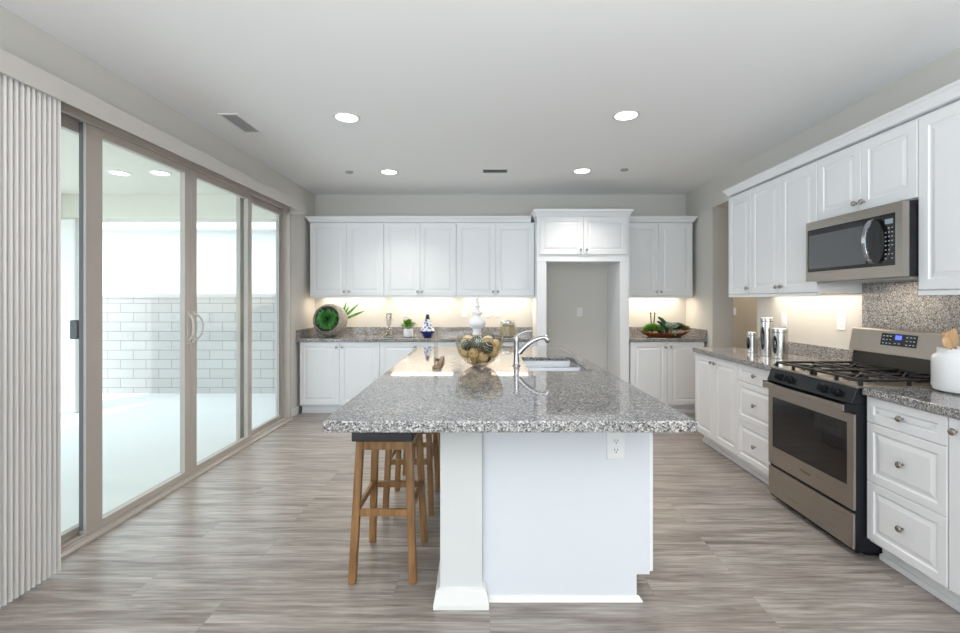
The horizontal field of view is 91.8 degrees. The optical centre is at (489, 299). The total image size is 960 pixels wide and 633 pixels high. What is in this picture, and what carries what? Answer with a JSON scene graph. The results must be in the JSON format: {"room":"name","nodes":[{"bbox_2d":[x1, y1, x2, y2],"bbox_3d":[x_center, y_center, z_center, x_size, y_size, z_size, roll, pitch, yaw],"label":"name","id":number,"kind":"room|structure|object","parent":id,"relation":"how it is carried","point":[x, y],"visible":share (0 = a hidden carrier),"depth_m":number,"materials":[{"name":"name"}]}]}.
{"room":"kitchen","nodes":[
{"label":"kitchen","id":0,"kind":"room"},
{"bbox_2d":[0,5,314,415],"bbox_3d":[-2.405,-0.012,1.300,0.150,2.780,9.800,0,0,0],"label":"wall","id":1,"kind":"structure","parent":0,"point":[19,37],"depth_m":3.46,"materials":[{"name":"grey paint"}]},
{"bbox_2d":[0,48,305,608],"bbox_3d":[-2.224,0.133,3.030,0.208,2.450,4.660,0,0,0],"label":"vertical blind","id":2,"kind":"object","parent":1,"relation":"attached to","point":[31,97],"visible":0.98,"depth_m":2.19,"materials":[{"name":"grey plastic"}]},
{"bbox_2d":[61,101,293,559],"bbox_3d":[-2.360,0.128,3.610,0.180,2.500,3.540,0,0,0],"label":"door","id":3,"kind":"structure","parent":1,"relation":"in","point":[91,130],"depth_m":3.54,"materials":[{"name":"beige metal"}]},
{"bbox_2d":[291,406,298,417],"bbox_3d":[-2.323,1.331,5.515,0.014,0.095,0.250,0,0,0],"label":"baseboard","id":4,"kind":"structure","parent":1,"relation":"attached to","point":[294,411],"depth_m":5.51,"materials":[{"name":"white paint"}]},
{"bbox_2d":[296,327,315,337],"bbox_3d":[-2.319,0.413,5.879,0.020,0.102,0.598,0,0,0],"label":"backsplash","id":5,"kind":"structure","parent":1,"relation":"attached to","point":[300,333],"depth_m":5.82,"materials":[{"name":"stone"}]},
{"bbox_2d":[0,0,959,194],"bbox_3d":[0.900,-1.452,2.425,6.800,0.100,12.350,0,0,0],"label":"ceiling","id":6,"kind":"structure","parent":0,"point":[442,92],"depth_m":2.87,"materials":[{"name":"white paint"}]},
{"bbox_2d":[217,113,262,132],"bbox_3d":[-1.975,-1.398,3.690,0.150,0.008,0.390,0,0,0],"label":"ceiling vent","id":7,"kind":"object","parent":6,"relation":"in","point":[235,119],"visible":1,"depth_m":3.66,"materials":[{"name":"white metal"}]},
{"bbox_2d":[332,112,360,122],"bbox_3d":[-1.100,-1.398,3.570,0.208,0.008,0.208,0,0,0],"label":"recessed light","id":8,"kind":"object","parent":6,"relation":"in","point":[347,117],"visible":1,"depth_m":3.56,"materials":[{"name":"white"}]},
{"bbox_2d":[379,169,398,174],"bbox_3d":[-1.106,-1.398,5.090,0.208,0.008,0.208,0,0,0],"label":"recessed light","id":9,"kind":"object","parent":6,"relation":"in","point":[383,171],"visible":1,"depth_m":5.07,"materials":[{"name":"white"}]},
{"bbox_2d":[482,169,508,173],"bbox_3d":[0.055,-1.398,5.050,0.290,0.008,0.170,0,0,0],"label":"ceiling vent","id":10,"kind":"object","parent":6,"relation":"in","point":[484,171],"visible":1,"depth_m":5.07,"materials":[{"name":"white metal"}]},
{"bbox_2d":[572,168,591,173],"bbox_3d":[1.000,-1.398,5.050,0.208,0.008,0.208,0,0,0],"label":"recessed light","id":11,"kind":"object","parent":6,"relation":"in","point":[579,170],"visible":1,"depth_m":5.03,"materials":[{"name":"white"}]},
{"bbox_2d":[612,110,639,120],"bbox_3d":[1.033,-1.398,3.530,0.208,0.008,0.208,0,0,0],"label":"recessed light","id":12,"kind":"object","parent":6,"relation":"in","point":[624,115],"visible":1,"depth_m":3.52,"materials":[{"name":"white"}]},
{"bbox_2d":[0,411,959,632],"bbox_3d":[0.975,1.403,2.500,6.650,0.050,12.200,0,0,0],"label":"floor","id":13,"kind":"structure","parent":0,"point":[259,541],"depth_m":2.39,"materials":[{"name":"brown wood"}]},
{"bbox_2d":[300,342,379,412],"bbox_3d":[-1.808,0.941,5.877,0.964,0.872,0.639,0,0,0],"label":"base cabinet","id":14,"kind":"object","parent":13,"relation":"on","point":[332,374],"visible":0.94,"depth_m":5.59,"materials":[{"name":"white wood"}]},
{"bbox_2d":[296,327,536,341],"bbox_3d":[-0.882,0.433,5.884,2.893,0.142,0.628,0,0,0],"label":"countertop","id":15,"kind":"structure","parent":14,"relation":"on","point":[350,334],"depth_m":6.04,"materials":[{"name":"stone"}]},
{"bbox_2d":[313,301,363,336],"bbox_3d":[-1.913,0.235,5.862,0.610,0.457,0.410,0,0,0],"label":"planter","id":16,"kind":"object","parent":15,"relation":"on","point":[330,320],"visible":1,"depth_m":5.77,"materials":[{"name":"stone"}]},
{"bbox_2d":[383,313,394,337],"bbox_3d":[-1.243,0.314,5.720,0.136,0.299,0.136,0,0,0],"label":"candle holder","id":17,"kind":"object","parent":15,"relation":"on","point":[391,319],"visible":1,"depth_m":5.71,"materials":[{"name":"clear glass"}]},
{"bbox_2d":[400,319,415,336],"bbox_3d":[-1.028,0.348,5.810,0.226,0.230,0.218,0,0,19],"label":"potted plant","id":18,"kind":"object","parent":15,"relation":"on","point":[408,332],"visible":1,"depth_m":5.76,"materials":[{"name":"green plant"}]},
{"bbox_2d":[420,314,434,337],"bbox_3d":[-0.770,0.320,5.740,0.188,0.287,0.188,0,0,0],"label":"vase","id":19,"kind":"object","parent":15,"relation":"on","point":[427,330],"visible":1,"depth_m":5.69,"materials":[{"name":"blue ceramic"}]},
{"bbox_2d":[469,296,484,337],"bbox_3d":[-0.122,0.209,4.360,0.160,0.508,0.160,0,0,0],"label":"finial","id":20,"kind":"object","parent":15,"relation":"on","point":[476,323],"visible":0.79,"depth_m":4.32,"materials":[{"name":"white ceramic"}]},
{"bbox_2d":[500,319,514,336],"bbox_3d":[0.222,0.353,5.840,0.196,0.219,0.196,0,0,0],"label":"jar","id":21,"kind":"object","parent":15,"relation":"on","point":[505,330],"visible":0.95,"depth_m":5.77,"materials":[{"name":"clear glass"}]},
{"bbox_2d":[348,433,427,583],"bbox_3d":[-0.522,1.008,2.460,0.332,0.740,0.430,0,0,0],"label":"bar stool","id":22,"kind":"object","parent":13,"relation":"on","point":[374,442],"visible":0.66,"depth_m":2.28,"materials":[{"name":"brown wood"}]},
{"bbox_2d":[382,433,439,515],"bbox_3d":[-0.522,1.008,3.170,0.332,0.740,0.430,0,0,0],"label":"bar stool","id":23,"kind":"object","parent":13,"relation":"on","point":[432,448],"visible":0.31,"depth_m":2.98,"materials":[{"name":"brown wood"}]},
{"bbox_2d":[380,342,455,375],"bbox_3d":[-0.868,0.941,5.877,0.914,0.872,0.639,0,0,0],"label":"base cabinet","id":24,"kind":"object","parent":13,"relation":"on","point":[391,353],"visible":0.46,"depth_m":5.59,"materials":[{"name":"white wood"}]},
{"bbox_2d":[402,433,439,474],"bbox_3d":[-0.522,1.008,3.860,0.332,0.740,0.430,0,0,0],"label":"bar stool","id":25,"kind":"object","parent":13,"relation":"on","point":[414,448],"visible":0.02,"depth_m":3.66,"materials":[{"name":"brown wood"}]},
{"bbox_2d":[456,342,536,345],"bbox_3d":[0.076,0.941,5.877,0.972,0.872,0.639,0,0,0],"label":"base cabinet","id":26,"kind":"object","parent":13,"relation":"on","point":[458,343],"visible":0.02,"depth_m":5.59,"materials":[{"name":"white wood"}]},
{"bbox_2d":[433,433,652,609],"bbox_3d":[0.228,0.944,3.341,1.089,0.866,2.558,0,0,0],"label":"kitchen island","id":27,"kind":"object","parent":13,"relation":"on","point":[525,517],"visible":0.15,"depth_m":2.13,"materials":[{"name":"white paint"}]},
{"bbox_2d":[323,346,697,432],"bbox_3d":[0.041,0.487,3.225,1.512,0.046,2.890,0,0,0],"label":"island countertop","id":28,"kind":"structure","parent":27,"relation":"on","point":[413,396],"depth_m":2.14,"materials":[{"name":"stone"}]},
{"bbox_2d":[432,339,444,367],"bbox_3d":[-0.370,0.381,3.360,0.056,0.164,0.440,0,0,-2],"label":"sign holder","id":29,"kind":"object","parent":28,"relation":"on","point":[438,362],"visible":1,"depth_m":3.27,"materials":[{"name":"brown wood"}]},
{"bbox_2d":[455,335,502,365],"bbox_3d":[-0.075,0.360,3.270,0.337,0.204,0.337,0,0,0],"label":"glass bowl","id":30,"kind":"object","parent":28,"relation":"on","point":[461,335],"visible":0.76,"depth_m":3.23,"materials":[{"name":"clear glass"}]},
{"bbox_2d":[461,349,469,358],"bbox_3d":[-0.161,0.368,3.242,0.082,0.083,0.083,0,0,7],"label":"decorative ball","id":31,"kind":"object","parent":30,"relation":"in","point":[464,353],"visible":0.51,"depth_m":3.21,"materials":[{"name":"beige wicker"}]},
{"bbox_2d":[461,340,471,349],"bbox_3d":[-0.162,0.310,3.187,0.074,0.074,0.074,0,0,-38],"label":"decorative ball","id":32,"kind":"object","parent":30,"relation":"in","point":[465,345],"visible":0.95,"depth_m":3.16,"materials":[{"name":"grey"}]},
{"bbox_2d":[462,335,471,340],"bbox_3d":[-0.155,0.287,3.263,0.081,0.082,0.081,0,0,-37],"label":"decorative ball","id":33,"kind":"object","parent":30,"relation":"in","point":[466,336],"visible":0.35,"depth_m":3.24,"materials":[{"name":"beige wicker"}]},
{"bbox_2d":[468,348,478,358],"bbox_3d":[-0.113,0.366,3.179,0.071,0.072,0.071,0,0,-15],"label":"decorative ball","id":34,"kind":"object","parent":30,"relation":"in","point":[473,353],"visible":1,"depth_m":3.15,"materials":[{"name":"beige wicker"}]},
{"bbox_2d":[470,358,479,363],"bbox_3d":[-0.101,0.415,3.271,0.077,0.078,0.077,0,0,-41],"label":"decorative ball","id":35,"kind":"object","parent":30,"relation":"in","point":[473,361],"visible":0.52,"depth_m":3.24,"materials":[{"name":"beige wicker"}]},
{"bbox_2d":[470,336,482,347],"bbox_3d":[-0.091,0.287,3.154,0.085,0.085,0.085,0,0,-45],"label":"decorative ball","id":36,"kind":"object","parent":30,"relation":"in","point":[475,343],"visible":0.96,"depth_m":3.12,"materials":[{"name":"grey"}]},
{"bbox_2d":[477,351,488,362],"bbox_3d":[-0.050,0.397,3.212,0.080,0.081,0.081,0,0,-27],"label":"decorative ball","id":37,"kind":"object","parent":30,"relation":"in","point":[482,357],"visible":0.85,"depth_m":3.18,"materials":[{"name":"beige wicker"}]},
{"bbox_2d":[481,341,493,353],"bbox_3d":[-0.018,0.327,3.176,0.085,0.085,0.085,0,0,-15],"label":"decorative ball","id":38,"kind":"object","parent":30,"relation":"in","point":[487,347],"visible":1,"depth_m":3.15,"materials":[{"name":"grey"}]},
{"bbox_2d":[485,333,495,337],"bbox_3d":[-0.002,0.281,3.362,0.084,0.086,0.085,0,0,43],"label":"decorative ball","id":39,"kind":"object","parent":30,"relation":"in","point":[492,335],"visible":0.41,"depth_m":3.34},
{"bbox_2d":[488,346,497,356],"bbox_3d":[0.017,0.363,3.242,0.078,0.078,0.079,0,0,7],"label":"decorative ball","id":40,"kind":"object","parent":30,"relation":"in","point":[494,352],"visible":0.67,"depth_m":3.21,"materials":[{"name":"beige wicker"}]},
{"bbox_2d":[482,335,492,343],"bbox_3d":[-0.016,0.290,3.252,0.079,0.081,0.080,0,0,22],"label":"decorative ball","id":41,"kind":"object","parent":40,"relation":"on","point":[487,336],"visible":0.48,"depth_m":3.23,"materials":[{"name":"beige wicker"}]},
{"bbox_2d":[493,339,500,348],"bbox_3d":[0.039,0.317,3.301,0.074,0.074,0.075,0,0,8],"label":"decorative ball","id":42,"kind":"object","parent":30,"relation":"in","point":[496,343],"visible":0.65,"depth_m":3.27,"materials":[{"name":"beige wicker"}]},
{"bbox_2d":[512,330,550,365],"bbox_3d":[0.292,0.338,3.270,0.268,0.251,0.056,0,0,0],"label":"faucet","id":43,"kind":"object","parent":28,"relation":"on","point":[517,350],"visible":1,"depth_m":3.25,"materials":[{"name":"silver metal"}]},
{"bbox_2d":[524,361,586,370],"bbox_3d":[0.467,0.593,3.400,0.430,0.200,0.736,0,0,0],"label":"sink","id":44,"kind":"object","parent":28,"relation":"in","point":[532,365],"visible":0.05,"depth_m":3.75,"materials":[{"name":"white ceramic"}]},
{"bbox_2d":[606,433,624,458],"bbox_3d":[0.577,0.668,2.129,0.085,0.125,0.009,0,0,0],"label":"wall outlet","id":45,"kind":"object","parent":27,"relation":"attached to","point":[615,442],"visible":0.96,"depth_m":2.13,"materials":[{"name":"white plastic"}]},
{"bbox_2d":[612,447,619,453],"bbox_3d":[0.577,0.689,2.127,0.033,0.033,0.003,0,0,0],"label":"socket","id":46,"kind":"object","parent":45,"relation":"attached to","point":[615,450],"depth_m":2.13,"materials":[{"name":"white plastic"}]},
{"bbox_2d":[613,438,619,444],"bbox_3d":[0.577,0.647,2.127,0.033,0.033,0.003,0,0,0],"label":"socket","id":47,"kind":"object","parent":45,"relation":"attached to","point":[616,441],"depth_m":2.13,"materials":[{"name":"white plastic"}]},
{"bbox_2d":[532,216,628,382],"bbox_3d":[1.121,0.185,5.872,1.109,2.383,0.647,0,0,0],"label":"refrigerator surround","id":48,"kind":"object","parent":13,"relation":"on","point":[558,240],"visible":0.88,"depth_m":5.60,"materials":[{"name":"white wood"}]},
{"bbox_2d":[629,342,703,412],"bbox_3d":[2.135,0.941,5.877,0.889,0.872,0.639,0,0,0],"label":"base cabinet","id":49,"kind":"object","parent":13,"relation":"on","point":[665,371],"visible":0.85,"depth_m":5.59,"materials":[{"name":"white wood"}]},
{"bbox_2d":[629,327,707,341],"bbox_3d":[2.143,0.433,5.884,0.932,0.142,0.628,0,0,0],"label":"countertop","id":50,"kind":"structure","parent":49,"relation":"on","point":[695,335],"depth_m":5.69,"materials":[{"name":"stone"}]},
{"bbox_2d":[638,330,690,336],"bbox_3d":[2.185,0.418,5.830,0.670,0.089,0.250,0,0,0],"label":"wooden tray","id":51,"kind":"object","parent":50,"relation":"on","point":[681,333],"visible":0.92,"depth_m":5.75,"materials":[{"name":"brown wood"}]},
{"bbox_2d":[642,312,661,332],"bbox_3d":[2.030,0.297,5.834,0.269,0.282,0.277,0,0,0],"label":"succulent","id":52,"kind":"object","parent":51,"relation":"in","point":[651,327],"visible":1,"depth_m":5.79,"materials":[{"name":"green plant"}]},
{"bbox_2d":[657,316,668,332],"bbox_3d":[2.165,0.321,5.824,0.161,0.227,0.099,0,0,0],"label":"succulent","id":53,"kind":"object","parent":51,"relation":"in","point":[662,321],"visible":0.73,"depth_m":5.81,"materials":[{"name":"green plant"}]},
{"bbox_2d":[665,322,678,332],"bbox_3d":[2.252,0.358,5.769,0.191,0.160,0.195,0,0,0],"label":"succulent","id":54,"kind":"object","parent":51,"relation":"in","point":[671,325],"visible":0.99,"depth_m":5.73,"materials":[{"name":"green plant"}]},
{"bbox_2d":[673,322,686,330],"bbox_3d":[2.355,0.360,5.846,0.242,0.156,0.237,0,0,-27],"label":"succulent","id":55,"kind":"object","parent":51,"relation":"in","point":[681,325],"visible":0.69,"depth_m":5.79,"materials":[{"name":"green plant"}]},
{"bbox_2d":[680,325,691,334],"bbox_3d":[2.438,0.377,5.812,0.160,0.122,0.152,0,0,16],"label":"succulent","id":56,"kind":"object","parent":51,"relation":"in","point":[687,328],"visible":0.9,"depth_m":5.78,"materials":[{"name":"green plant"}]},
{"bbox_2d":[695,352,747,469],"bbox_3d":[2.287,0.941,4.144,0.639,0.872,0.772,0,0,0],"label":"base cabinet","id":57,"kind":"object","parent":13,"relation":"on","point":[716,379],"visible":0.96,"depth_m":4.09,"materials":[{"name":"white wood"}]},
{"bbox_2d":[738,363,769,484],"bbox_3d":[2.287,0.941,3.498,0.639,0.872,0.516,0,0,0],"label":"base cabinet","id":58,"kind":"object","parent":13,"relation":"on","point":[752,396],"visible":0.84,"depth_m":3.53,"materials":[{"name":"white wood"}]},
{"bbox_2d":[693,337,852,370],"bbox_3d":[2.292,0.433,3.889,0.631,0.142,1.302,0,0,0],"label":"countertop","id":59,"kind":"structure","parent":58,"relation":"on","point":[796,351],"depth_m":3.73,"materials":[{"name":"stone"}]},
{"bbox_2d":[746,331,757,352],"bbox_3d":[2.310,0.372,4.100,0.095,0.181,0.094,0,0,0],"label":"canister","id":60,"kind":"object","parent":59,"relation":"on","point":[751,337],"visible":1,"depth_m":4.06,"materials":[{"name":"silver metal"}]},
{"bbox_2d":[760,317,773,355],"bbox_3d":[2.300,0.304,3.860,0.104,0.317,0.103,0,0,0],"label":"canister","id":61,"kind":"object","parent":59,"relation":"on","point":[766,323],"visible":0.95,"depth_m":3.82,"materials":[{"name":"silver metal"}]},
{"bbox_2d":[771,328,787,358],"bbox_3d":[2.300,0.344,3.690,0.115,0.237,0.114,0,0,0],"label":"canister","id":62,"kind":"object","parent":59,"relation":"on","point":[779,335],"visible":1,"depth_m":3.64,"materials":[{"name":"silver metal"}]},
{"bbox_2d":[763,327,959,554],"bbox_3d":[2.230,0.782,2.855,0.708,1.189,0.756,0,0,0],"label":"gas range","id":63,"kind":"object","parent":13,"relation":"on","point":[817,414],"visible":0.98,"depth_m":2.75,"materials":[{"name":"silver metal"}]},
{"bbox_2d":[772,366,931,387],"bbox_3d":[2.236,0.467,2.855,0.560,0.012,0.756,0,0,0],"label":"cooktop","id":64,"kind":"object","parent":63,"relation":"in","point":[824,379],"depth_m":2.71,"materials":[{"name":"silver metal"}]},
{"bbox_2d":[882,335,915,346],"bbox_3d":[2.505,0.251,2.853,0.010,0.051,0.225,0,0,0],"label":"control panel","id":65,"kind":"object","parent":63,"relation":"attached to","point":[887,340],"depth_m":2.85,"materials":[{"name":"black plastic"}]},
{"bbox_2d":[867,396,959,611],"bbox_3d":[2.287,0.941,2.250,0.639,0.872,0.439,0,0,0],"label":"base cabinet","id":66,"kind":"object","parent":13,"relation":"on","point":[908,447],"visible":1,"depth_m":2.22,"materials":[{"name":"white wood"}]},
{"bbox_2d":[947,417,959,596],"bbox_3d":[2.287,0.941,1.740,0.639,0.872,0.579,0,0,0],"label":"base cabinet","id":67,"kind":"object","parent":13,"relation":"on","point":[953,431],"visible":0.99,"depth_m":2.00,"materials":[{"name":"white wood"}]},
{"bbox_2d":[862,387,959,418],"bbox_3d":[2.292,0.433,1.961,0.631,0.142,1.022,0,0,0],"label":"countertop","id":68,"kind":"structure","parent":67,"relation":"on","point":[930,399],"depth_m":2.23,"materials":[{"name":"stone"}]},
{"bbox_2d":[931,346,959,394],"bbox_3d":[2.375,0.352,2.325,0.250,0.221,0.250,0,0,0],"label":"crock","id":69,"kind":"object","parent":68,"relation":"on","point":[945,363],"visible":0.96,"depth_m":2.30,"materials":[{"name":"white ceramic"}]},
{"bbox_2d":[942,336,952,349],"bbox_3d":[2.335,0.312,2.304,0.229,0.270,0.020,0,0,-8],"label":"wooden spoon","id":70,"kind":"object","parent":69,"relation":"in","point":[947,342],"visible":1,"depth_m":2.28,"materials":[{"name":"brown wood"}]},
{"bbox_2d":[943,328,958,348],"bbox_3d":[2.352,0.295,2.337,0.169,0.303,0.015,0,0,-11],"label":"wooden spatula","id":71,"kind":"object","parent":69,"relation":"in","point":[952,334],"visible":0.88,"depth_m":2.33,"materials":[{"name":"brown wood"}]},
{"bbox_2d":[315,195,685,370],"bbox_3d":[0.185,-0.012,6.275,5.330,2.780,0.150,0,0,0],"label":"wall","id":72,"kind":"structure","parent":0,"point":[569,288],"depth_m":6.20,"materials":[{"name":"grey paint"}]},
{"bbox_2d":[310,223,383,297],"bbox_3d":[-1.808,-0.501,6.016,0.934,0.953,0.359,0,0,0],"label":"upper cabinet","id":73,"kind":"object","parent":72,"relation":"attached to","point":[347,259],"visible":1,"depth_m":5.87,"materials":[{"name":"white wood"}]},
{"bbox_2d":[403,308,407,316],"bbox_3d":[-1.125,0.168,6.192,0.073,0.118,0.009,0,0,0],"label":"wall outlet","id":74,"kind":"object","parent":72,"relation":"attached to","point":[405,310],"visible":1,"depth_m":6.19,"materials":[{"name":"white plastic"}]},
{"bbox_2d":[384,223,455,297],"bbox_3d":[-0.882,-0.501,6.016,0.914,0.953,0.359,0,0,0],"label":"upper cabinet","id":75,"kind":"object","parent":72,"relation":"attached to","point":[420,258],"visible":1,"depth_m":5.87,"materials":[{"name":"white wood"}]},
{"bbox_2d":[316,327,531,334],"bbox_3d":[-0.882,0.413,6.188,2.893,0.102,0.020,0,0,0],"label":"backsplash","id":76,"kind":"structure","parent":72,"relation":"attached to","point":[348,330],"depth_m":6.18,"materials":[{"name":"stone"}]},
{"bbox_2d":[462,308,466,316],"bbox_3d":[-0.340,0.168,6.192,0.073,0.118,0.009,0,0,0],"label":"wall outlet","id":77,"kind":"object","parent":72,"relation":"attached to","point":[464,310],"visible":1,"depth_m":6.19,"materials":[{"name":"white plastic"}]},
{"bbox_2d":[485,308,489,316],"bbox_3d":[-0.033,0.168,6.192,0.073,0.118,0.009,0,0,0],"label":"wall outlet","id":78,"kind":"object","parent":72,"relation":"attached to","point":[487,310],"visible":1,"depth_m":6.19,"materials":[{"name":"white plastic"}]},
{"bbox_2d":[456,223,534,297],"bbox_3d":[0.069,-0.501,6.016,0.987,0.953,0.359,0,0,0],"label":"upper cabinet","id":79,"kind":"object","parent":72,"relation":"attached to","point":[494,260],"visible":1,"depth_m":5.87,"materials":[{"name":"white wood"}]},
{"bbox_2d":[305,209,697,222],"bbox_3d":[0.145,-1.033,5.875,4.930,0.108,0.646,0,0,0],"label":"crown molding","id":80,"kind":"structure","parent":79,"relation":"attached to","point":[312,219],"depth_m":5.84,"materials":[{"name":"white wood"}]},
{"bbox_2d":[495,308,499,316],"bbox_3d":[0.100,0.168,6.192,0.073,0.118,0.009,0,0,0],"label":"wall outlet","id":81,"kind":"object","parent":72,"relation":"attached to","point":[497,310],"visible":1,"depth_m":6.19,"materials":[{"name":"white plastic"}]},
{"bbox_2d":[577,308,581,315],"bbox_3d":[1.193,0.163,6.194,0.073,0.118,0.009,0,0,0],"label":"wall outlet","id":82,"kind":"object","parent":72,"relation":"attached to","point":[579,310],"visible":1,"depth_m":6.19,"materials":[{"name":"white plastic"}]},
{"bbox_2d":[629,327,682,334],"bbox_3d":[2.143,0.413,6.188,0.932,0.102,0.020,0,0,0],"label":"backsplash","id":83,"kind":"structure","parent":72,"relation":"attached to","point":[632,330],"depth_m":6.18,"materials":[{"name":"stone"}]},
{"bbox_2d":[629,223,692,297],"bbox_3d":[2.125,-0.501,6.016,0.869,0.953,0.359,0,0,0],"label":"upper cabinet","id":84,"kind":"object","parent":72,"relation":"attached to","point":[660,254],"visible":0.97,"depth_m":5.87,"materials":[{"name":"white wood"}]},
{"bbox_2d":[733,297,756,346],"bbox_3d":[3.375,-0.012,6.250,1.050,2.780,4.700,0,0,0],"label":"wall","id":85,"kind":"structure","parent":0,"point":[745,319],"depth_m":6.88,"materials":[{"name":"beige paint"}]},
{"bbox_2d":[686,48,959,377],"bbox_3d":[2.730,-0.012,1.300,0.240,2.780,9.800,0,0,0],"label":"wall","id":86,"kind":"structure","parent":0,"point":[812,320],"depth_m":4.12,"materials":[{"name":"grey paint"}]},
{"bbox_2d":[686,328,706,337],"bbox_3d":[2.599,0.413,5.879,0.020,0.102,0.598,0,0,0],"label":"backsplash","id":87,"kind":"structure","parent":86,"relation":"attached to","point":[702,333],"depth_m":5.77,"materials":[{"name":"stone"}]},
{"bbox_2d":[729,188,752,296],"bbox_3d":[2.426,-0.501,4.253,0.359,0.953,0.384,0,0,0],"label":"upper cabinet","id":88,"kind":"object","parent":86,"relation":"attached to","point":[739,204],"visible":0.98,"depth_m":4.23,"materials":[{"name":"white wood"}]},
{"bbox_2d":[781,313,786,326],"bbox_3d":[2.604,0.178,4.120,0.010,0.118,0.073,0,0,0],"label":"light switch","id":89,"kind":"object","parent":86,"relation":"attached to","point":[783,315],"visible":1,"depth_m":4.11,"materials":[{"name":"white plastic"}]},
{"bbox_2d":[758,337,852,363],"bbox_3d":[2.598,0.413,3.884,0.020,0.102,1.292,0,0,0],"label":"backsplash","id":90,"kind":"structure","parent":86,"relation":"attached to","point":[808,350],"depth_m":3.65,"materials":[{"name":"stone"}]},
{"bbox_2d":[751,160,861,296],"bbox_3d":[2.426,-0.501,3.650,0.359,0.953,0.819,0,0,0],"label":"upper cabinet","id":91,"kind":"object","parent":86,"relation":"attached to","point":[782,206],"visible":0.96,"depth_m":3.59,"materials":[{"name":"white wood"}]},
{"bbox_2d":[837,313,845,330],"bbox_3d":[2.604,0.163,3.450,0.010,0.130,0.085,0,0,0],"label":"light switch","id":92,"kind":"object","parent":86,"relation":"attached to","point":[841,317],"visible":1,"depth_m":3.44,"materials":[{"name":"white plastic"}]},
{"bbox_2d":[818,117,920,220],"bbox_3d":[2.426,-0.760,2.858,0.359,0.435,0.762,0,0,0],"label":"upper cabinet","id":93,"kind":"object","parent":86,"relation":"attached to","point":[883,168],"visible":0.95,"depth_m":2.77,"materials":[{"name":"white wood"}]},
{"bbox_2d":[806,200,918,282],"bbox_3d":[2.364,-0.322,2.857,0.480,0.417,0.756,0,0,0],"label":"microwave","id":94,"kind":"object","parent":93,"relation":"attached to","point":[879,244],"visible":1,"depth_m":2.70,"materials":[{"name":"silver metal"}]},
{"bbox_2d":[885,227,892,258],"bbox_3d":[2.200,-0.313,2.564,0.002,0.174,0.050,0,0,0],"label":"keypad","id":95,"kind":"object","parent":94,"relation":"attached to","point":[888,230],"depth_m":2.56,"materials":[{"name":"grey plastic"}]},
{"bbox_2d":[862,281,959,333],"bbox_3d":[2.598,0.163,2.855,0.020,0.570,0.762,0,0,0],"label":"backsplash","id":96,"kind":"structure","parent":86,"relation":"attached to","point":[886,305],"depth_m":2.89,"materials":[{"name":"stone"}]},
{"bbox_2d":[918,100,959,294],"bbox_3d":[2.426,-0.501,2.228,0.359,0.953,0.496,0,0,0],"label":"upper cabinet","id":97,"kind":"object","parent":86,"relation":"attached to","point":[939,129],"visible":1,"depth_m":2.35,"materials":[{"name":"white wood"}]},
{"bbox_2d":[722,79,959,196],"bbox_3d":[2.423,-1.020,3.235,0.370,0.068,2.510,0,0,0],"label":"crown molding","id":98,"kind":"structure","parent":97,"relation":"attached to","point":[948,94],"depth_m":2.83,"materials":[{"name":"white wood"}]},
{"label":"outside","id":99,"kind":"structure","parent":0,"visible":0},
{"bbox_2d":[61,393,275,531],"bbox_3d":[-4.000,1.573,5.000,20.000,0.210,22.000,0,0,0],"label":"ground","id":100,"kind":"structure","parent":99,"point":[141,431],"depth_m":4.96,"materials":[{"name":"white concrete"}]},
{"bbox_2d":[61,129,275,412],"bbox_3d":[-4.240,-0.052,2.400,3.520,3.039,7.800,0,0,0],"label":"patio cover","id":101,"kind":"object","parent":100,"relation":"on","point":[142,196],"visible":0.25,"depth_m":6.00,"materials":[{"name":"beige paint"}]},
{"bbox_2d":[107,170,131,175],"bbox_3d":[-4.000,-1.368,5.020,0.210,0.008,0.210,0,0,0],"label":"light","id":102,"kind":"object","parent":101,"relation":"attached to","point":[116,172],"visible":1,"depth_m":5.01,"materials":[{"name":"white"}]},
{"bbox_2d":[148,170,171,175],"bbox_3d":[-3.560,-1.368,5.020,0.210,0.008,0.210,0,0,0],"label":"light","id":103,"kind":"object","parent":101,"relation":"attached to","point":[156,172],"visible":1,"depth_m":5.00,"materials":[{"name":"white"}]},
{"bbox_2d":[102,293,275,392],"bbox_3d":[-5.500,0.683,7.400,17.000,1.570,0.240,0,0,0],"label":"wall","id":104,"kind":"structure","parent":100,"relation":"on","point":[141,331],"depth_m":7.30,"materials":[{"name":"grey"}]},
{"bbox_2d":[102,222,275,292],"bbox_3d":[-5.500,-0.772,11.450,21.600,4.500,4.300,0,0,0],"label":"sky","id":105,"kind":"structure","parent":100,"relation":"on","point":[138,257],"depth_m":9.60,"materials":[{"name":"white"}]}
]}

